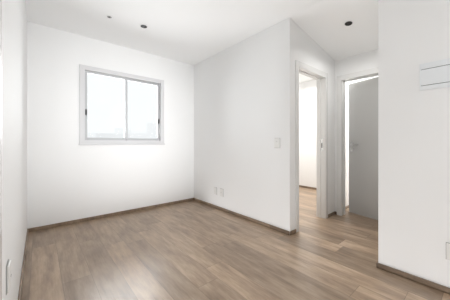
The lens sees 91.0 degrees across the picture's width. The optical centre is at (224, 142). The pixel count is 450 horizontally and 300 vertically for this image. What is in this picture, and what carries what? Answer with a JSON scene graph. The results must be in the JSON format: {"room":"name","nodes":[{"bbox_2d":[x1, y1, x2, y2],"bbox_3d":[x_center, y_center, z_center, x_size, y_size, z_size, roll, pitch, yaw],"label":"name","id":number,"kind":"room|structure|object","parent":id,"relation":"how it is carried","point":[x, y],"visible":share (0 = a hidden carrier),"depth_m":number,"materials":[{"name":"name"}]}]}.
{"room":"empty living room","nodes":[
{"label":"empty living room","id":0,"kind":"room"},
{"bbox_2d":[2,0,26,299],"bbox_3d":[-0.286,-0.200,0.053,0.150,2.600,7.150,0,0,-40],"label":"wall","id":1,"kind":"structure","parent":0,"point":[14,123],"depth_m":1.30,"materials":[{"name":"white paint"}]},
{"bbox_2d":[0,0,1,299],"bbox_3d":[-0.479,0.043,0.411,0.016,2.115,0.845,0,0,-40],"label":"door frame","id":2,"kind":"structure","parent":1,"relation":"attached to","point":[0,149],"depth_m":0.72,"materials":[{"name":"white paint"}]},
{"bbox_2d":[6,259,10,294],"bbox_3d":[-0.974,0.600,0.997,0.014,0.124,0.084,0,0,-40],"label":"electrical outlet","id":3,"kind":"object","parent":1,"relation":"attached to","point":[8,275],"visible":1,"depth_m":0.97,"materials":[{"name":"grey plastic"}]},
{"bbox_2d":[18,228,29,299],"bbox_3d":[-0.224,1.077,0.106,0.015,0.045,6.850,0,0,-40],"label":"baseboard","id":4,"kind":"structure","parent":1,"relation":"attached to","point":[28,230],"depth_m":1.86,"materials":[{"name":"brown wood"}]},
{"bbox_2d":[27,21,193,228],"bbox_3d":[-0.483,-0.200,4.463,5.230,2.600,0.150,0,0,-40],"label":"wall","id":5,"kind":"structure","parent":0,"point":[69,178],"depth_m":3.13,"materials":[{"name":"white paint"}]},
{"bbox_2d":[30,198,193,231],"bbox_3d":[-1.502,1.077,3.499,2.370,0.045,0.012,0,0,-40],"label":"baseboard","id":6,"kind":"structure","parent":5,"relation":"attached to","point":[190,199],"depth_m":3.25,"materials":[{"name":"brown wood"}]},
{"bbox_2d":[79,64,164,144],"bbox_3d":[-1.561,-0.531,3.484,1.260,1.122,0.110,0,0,-40],"label":"window unit","id":7,"kind":"structure","parent":5,"relation":"in","point":[84,70],"depth_m":3.43,"materials":[{"name":"white metal"}]},
{"bbox_2d":[25,0,322,82],"bbox_3d":[1.714,-1.550,1.737,5.380,0.100,7.150,0,0,-40],"label":"ceiling","id":8,"kind":"structure","parent":0,"point":[193,32],"depth_m":2.71,"materials":[{"name":"white paint"}]},
{"bbox_2d":[21,187,449,299],"bbox_3d":[1.714,1.150,1.737,5.380,0.100,7.150,0,0,-40],"label":"floor","id":9,"kind":"structure","parent":0,"point":[192,250],"depth_m":2.09,"materials":[{"name":"brown wood"}]},
{"bbox_2d":[194,0,449,287],"bbox_3d":[1.653,-0.200,1.686,0.120,2.600,6.850,0,0,-40],"label":"wall","id":10,"kind":"structure","parent":0,"point":[413,178],"depth_m":1.90,"materials":[{"name":"white paint"}]},
{"bbox_2d":[194,198,291,234],"bbox_3d":[0.099,1.077,3.429,0.018,0.045,2.102,0,0,-40],"label":"baseboard","id":11,"kind":"structure","parent":10,"relation":"attached to","point":[217,207],"depth_m":3.14,"materials":[{"name":"brown wood"}]},
{"bbox_2d":[274,138,279,147],"bbox_3d":[0.651,0.000,2.770,0.015,0.124,0.084,0,0,-40],"label":"light switch","id":12,"kind":"object","parent":10,"relation":"attached to","point":[276,142],"visible":1,"depth_m":2.76,"materials":[{"name":"grey plastic"}]},
{"bbox_2d":[376,261,449,293],"bbox_3d":[2.586,1.077,0.499,0.042,0.045,3.832,0,0,-40],"label":"baseboard","id":13,"kind":"structure","parent":10,"relation":"attached to","point":[436,286],"depth_m":1.75,"materials":[{"name":"brown wood"}]},
{"bbox_2d":[420,58,449,90],"bbox_3d":[1.638,-0.512,1.596,0.016,0.208,0.352,0,0,-40],"label":"panel","id":14,"kind":"object","parent":10,"relation":"attached to","point":[435,75],"visible":1,"depth_m":1.66,"materials":[{"name":"white plastic"}]},
{"bbox_2d":[446,242,449,259],"bbox_3d":[1.646,0.790,1.589,0.014,0.124,0.084,0,0,-40],"label":"electrical outlet","id":15,"kind":"object","parent":10,"relation":"attached to","point":[447,250],"visible":1,"depth_m":1.61,"materials":[{"name":"grey plastic"}]},
{"bbox_2d":[281,17,367,230],"bbox_3d":[1.816,-0.200,3.595,2.830,2.600,0.120,0,0,-40],"label":"wall","id":16,"kind":"structure","parent":0,"point":[298,43],"depth_m":2.72,"materials":[{"name":"white paint"}]},
{"bbox_2d":[295,60,327,232],"bbox_3d":[1.147,0.040,3.031,0.840,2.120,0.144,0,0,-40],"label":"door frame","id":17,"kind":"structure","parent":16,"relation":"in","point":[320,76],"depth_m":3.22,"materials":[{"name":"white paint"}]},
{"bbox_2d":[328,211,336,217],"bbox_3d":[1.612,1.077,3.321,0.255,0.045,0.035,0,0,-40],"label":"baseboard","id":18,"kind":"structure","parent":16,"relation":"attached to","point":[333,213],"depth_m":3.34,"materials":[{"name":"brown wood"}]},
{"bbox_2d":[290,0,377,60],"bbox_3d":[1.525,-1.385,2.683,1.210,0.230,0.900,0,0,-40],"label":"ceiling","id":19,"kind":"structure","parent":0,"point":[326,30],"depth_m":2.66,"materials":[{"name":"white paint"}]},
{"bbox_2d":[344,20,353,25],"bbox_3d":[1.450,-1.403,2.593,0.102,0.007,0.102,14,-9,-39],"label":"recessed light","id":20,"kind":"object","parent":19,"relation":"in","point":[348,23],"visible":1,"depth_m":2.59,"materials":[{"name":"black metal"}]},
{"bbox_2d":[299,76,377,187],"bbox_3d":[2.991,-0.200,4.303,0.120,2.600,4.570,0,0,-40],"label":"wall","id":21,"kind":"structure","parent":0,"point":[308,133],"depth_m":5.36,"materials":[{"name":"white paint"}]},
{"bbox_2d":[299,185,316,189],"bbox_3d":[2.116,1.077,5.240,0.012,0.045,2.010,0,0,-40],"label":"baseboard","id":22,"kind":"structure","parent":21,"relation":"attached to","point":[299,185],"depth_m":5.36,"materials":[{"name":"brown wood"}]},
{"bbox_2d":[335,49,377,211],"bbox_3d":[2.499,-0.200,2.575,0.140,2.600,2.320,0,0,-40],"label":"wall","id":23,"kind":"structure","parent":0,"point":[359,62],"depth_m":3.26,"materials":[{"name":"white paint"}]},
{"bbox_2d":[337,67,377,219],"bbox_3d":[2.106,0.040,3.180,0.343,2.120,0.828,0,0,-40],"label":"door","id":24,"kind":"structure","parent":23,"relation":"in","point":[363,147],"depth_m":3.34,"materials":[{"name":"white paint"}]},
{"label":"outside","id":25,"kind":"structure","parent":0,"visible":0},
{"bbox_2d":[87,73,156,138],"bbox_3d":[-3.143,-1.400,6.061,15.000,7.000,0.020,0,0,-40],"label":"sky","id":26,"kind":"structure","parent":25,"point":[117,101],"depth_m":6.18,"materials":[{"name":"white"}]}
]}

